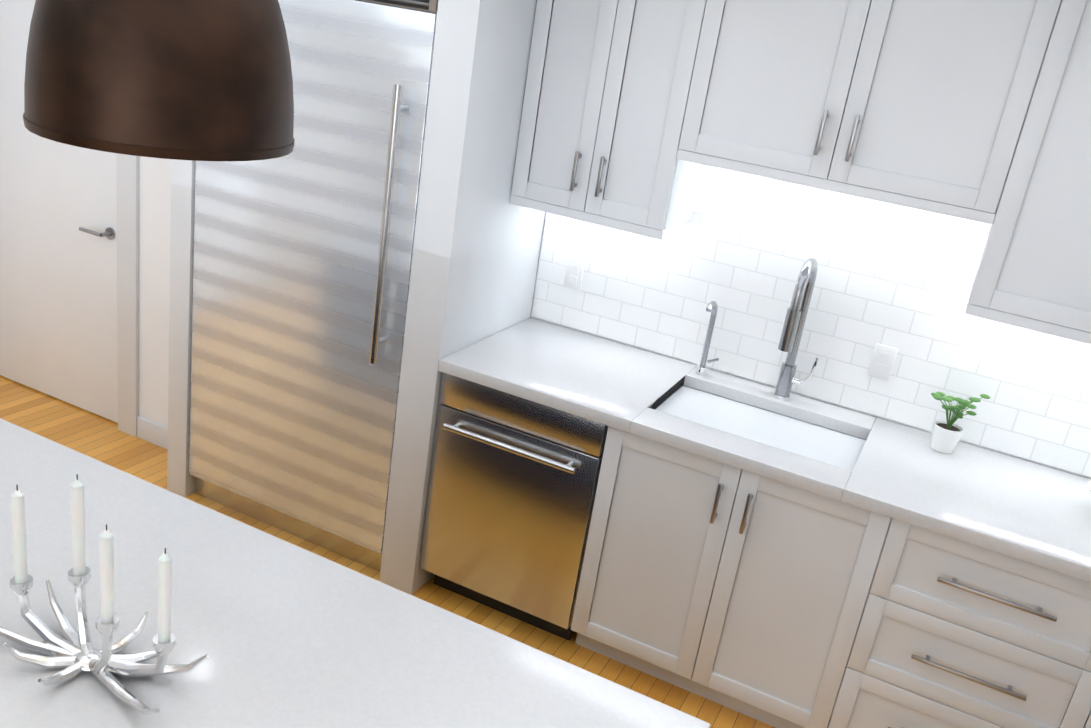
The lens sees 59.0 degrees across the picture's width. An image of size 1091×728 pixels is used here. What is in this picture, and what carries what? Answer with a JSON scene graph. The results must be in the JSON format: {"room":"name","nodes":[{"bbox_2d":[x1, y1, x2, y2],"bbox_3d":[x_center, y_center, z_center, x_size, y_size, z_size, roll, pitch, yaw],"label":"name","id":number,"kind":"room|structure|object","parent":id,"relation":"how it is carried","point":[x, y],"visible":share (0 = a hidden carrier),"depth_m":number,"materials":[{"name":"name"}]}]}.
{"room":"kitchen","nodes":[
{"label":"kitchen","id":0,"kind":"room"},
{"bbox_2d":[139,156,170,426],"bbox_3d":[-1.964,-0.997,4.038,1.698,2.570,0.100,17,21,21],"label":"wall","id":1,"kind":"structure","parent":0,"point":[154,227],"depth_m":4.01,"materials":[{"name":"paint"}]},
{"bbox_2d":[0,0,117,422],"bbox_3d":[-2.111,-0.925,4.086,0.830,2.346,0.100,17,21,21],"label":"hall door","id":2,"kind":"structure","parent":1,"relation":"in","point":[58,270],"depth_m":4.24,"materials":[{"name":"paint"}]},
{"bbox_2d":[116,153,138,436],"bbox_3d":[-2.089,-0.988,4.092,1.080,2.480,0.118,17,21,21],"label":"door frame","id":3,"kind":"structure","parent":1,"relation":"attached to","point":[127,178],"depth_m":4.06,"materials":[{"name":"paint"}]},
{"bbox_2d":[0,375,774,727],"bbox_3d":[-1.642,1.582,1.067,6.050,0.100,7.100,17,21,21],"label":"floor","id":4,"kind":"structure","parent":0,"point":[84,431],"depth_m":3.67,"materials":[{"name":"brown wood"}]},
{"bbox_2d":[189,0,437,571],"bbox_3d":[-0.739,-0.410,3.579,0.931,2.150,0.729,17,21,21],"label":"refrigerator","id":5,"kind":"object","parent":4,"relation":"on","point":[303,253],"visible":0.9,"depth_m":3.34,"materials":[{"name":"silver metal"}]},
{"bbox_2d":[0,418,709,727],"bbox_3d":[-1.111,0.807,1.901,2.562,0.925,0.881,17,21,21],"label":"kitchen island","id":6,"kind":"object","parent":4,"relation":"on","point":[281,633],"visible":0.96,"depth_m":1.71,"materials":[{"name":"white stone"}]},
{"bbox_2d":[0,474,207,714],"bbox_3d":[-0.714,0.341,1.511,0.403,0.319,0.195,17,21,21],"label":"candelabra","id":7,"kind":"object","parent":6,"relation":"on","point":[74,653],"visible":1,"depth_m":1.53,"materials":[{"name":"silver metal"}]},
{"bbox_2d":[167,0,545,594],"bbox_3d":[-0.680,-0.604,3.518,1.178,2.569,0.723,17,21,21],"label":"panel","id":8,"kind":"object","parent":4,"relation":"on","point":[476,248],"visible":0.5,"depth_m":3.18,"materials":[{"name":"paint"}]},
{"bbox_2d":[420,372,607,639],"bbox_3d":[-0.022,0.437,3.459,0.596,0.866,0.661,17,21,21],"label":"dishwasher","id":9,"kind":"object","parent":4,"relation":"on","point":[512,490],"visible":0.75,"depth_m":3.20,"materials":[{"name":"silver metal"}]},
{"bbox_2d":[571,426,894,727],"bbox_3d":[0.652,0.622,3.239,0.858,0.868,0.648,17,21,21],"label":"base cabinet","id":10,"kind":"object","parent":4,"relation":"on","point":[781,554],"depth_m":2.94,"materials":[{"name":"paint"}]},
{"bbox_2d":[439,318,1090,585],"bbox_3d":[1.116,0.326,2.908,2.968,0.040,0.673,17,21,21],"label":"countertop","id":11,"kind":"structure","parent":10,"relation":"on","point":[1035,514],"depth_m":2.93,"materials":[{"name":"white stone"}]},
{"bbox_2d":[691,301,718,377],"bbox_3d":[0.568,-0.082,3.315,0.072,0.280,0.111,17,21,21],"label":"faucet","id":12,"kind":"object","parent":11,"relation":"on","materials":[{"name":"silver metal"}]},
{"bbox_2d":[659,382,862,465],"bbox_3d":[0.668,0.309,3.130,0.670,0.235,0.420,17,21,21],"label":"sink","id":13,"kind":"object","parent":11,"relation":"in","point":[739,415],"depth_m":3.16,"materials":[{"name":"white ceramic"}]},
{"bbox_2d":[771,258,818,401],"bbox_3d":[0.833,-0.091,3.122,0.120,0.506,0.232,17,21,21],"label":"faucet","id":14,"kind":"object","parent":11,"relation":"on","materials":[{"name":"silver metal"}]},
{"bbox_2d":[930,392,989,453],"bbox_3d":[1.281,0.175,3.029,0.169,0.203,0.134,17,21,21],"label":"potted plant","id":15,"kind":"object","parent":11,"relation":"on","point":[946,436],"visible":1,"depth_m":3.02,"materials":[{"name":"white ceramic"}]},
{"bbox_2d":[835,522,1090,727],"bbox_3d":[1.305,0.823,2.971,0.610,0.868,0.648,17,21,21],"label":"base cabinet","id":16,"kind":"object","parent":4,"relation":"on","point":[956,634],"depth_m":2.65,"materials":[{"name":"paint"}]},
{"bbox_2d":[530,212,1090,478],"bbox_3d":[0.065,-0.534,3.644,6.050,2.570,0.100,17,21,21],"label":"wall","id":17,"kind":"structure","parent":0,"point":[762,383],"depth_m":3.43,"materials":[{"name":"tile"}]},
{"bbox_2d":[510,0,709,235],"bbox_3d":[0.274,-1.043,3.137,0.554,1.080,0.318,17,21,21],"label":"upper cabinet","id":18,"kind":"object","parent":17,"relation":"attached to","point":[637,115],"depth_m":3.07,"materials":[{"name":"paint"}]},
{"bbox_2d":[531,165,1090,477],"bbox_3d":[1.347,-0.285,3.012,2.970,1.089,0.010,17,21,21],"label":"backsplash","id":19,"kind":"structure","parent":17,"relation":"attached to","point":[739,248],"depth_m":3.21,"materials":[{"name":"tile"}]},
{"bbox_2d":[563,257,584,290],"bbox_3d":[0.107,-0.336,3.606,0.070,0.114,0.007,17,21,21],"label":"electrical outlet","id":20,"kind":"object","parent":19,"relation":"attached to","point":[574,273],"visible":1,"depth_m":3.60,"materials":[{"name":"white plastic"}]},
{"bbox_2d":[868,343,897,380],"bbox_3d":[1.118,-0.006,3.197,0.070,0.114,0.007,17,21,21],"label":"electrical outlet","id":21,"kind":"object","parent":19,"relation":"attached to","point":[882,362],"visible":1,"depth_m":3.19,"materials":[{"name":"white plastic"}]},
{"bbox_2d":[666,0,1065,311],"bbox_3d":[0.935,-0.840,2.866,0.931,1.080,0.318,17,21,21],"label":"upper cabinet","id":22,"kind":"object","parent":17,"relation":"attached to","point":[925,105],"depth_m":2.72,"materials":[{"name":"paint"}]},
{"bbox_2d":[970,0,1090,339],"bbox_3d":[1.765,-0.585,2.526,0.935,1.080,0.318,17,21,21],"label":"upper cabinet","id":23,"kind":"object","parent":17,"relation":"attached to","point":[1038,272],"depth_m":2.60,"materials":[{"name":"paint"}]},
{"bbox_3d":[-1.254,-0.898,0.156,6.050,0.100,7.100,17,21,21],"label":"ceiling","id":24,"kind":"structure","parent":0,"visible":0},
{"bbox_2d":[23,0,294,160],"bbox_3d":[-0.450,-0.664,1.150,0.334,0.776,0.334,17,21,21],"label":"pendant light","id":25,"kind":"object","parent":24,"relation":"hanging from","point":[201,80],"visible":1,"depth_m":1.13,"materials":[{"name":"brown metal"}]},
{"bbox_3d":[-4.117,-0.459,1.654,0.100,2.570,7.000,17,21,21],"label":"wall","id":26,"kind":"structure","parent":0,"visible":0},
{"bbox_2d":[137,416,167,449],"bbox_3d":[-1.607,0.337,4.180,0.438,0.100,0.012,17,21,21],"label":"baseboard","id":27,"kind":"structure","parent":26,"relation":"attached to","point":[152,432],"depth_m":4.21,"materials":[{"name":"paint"}]}
]}

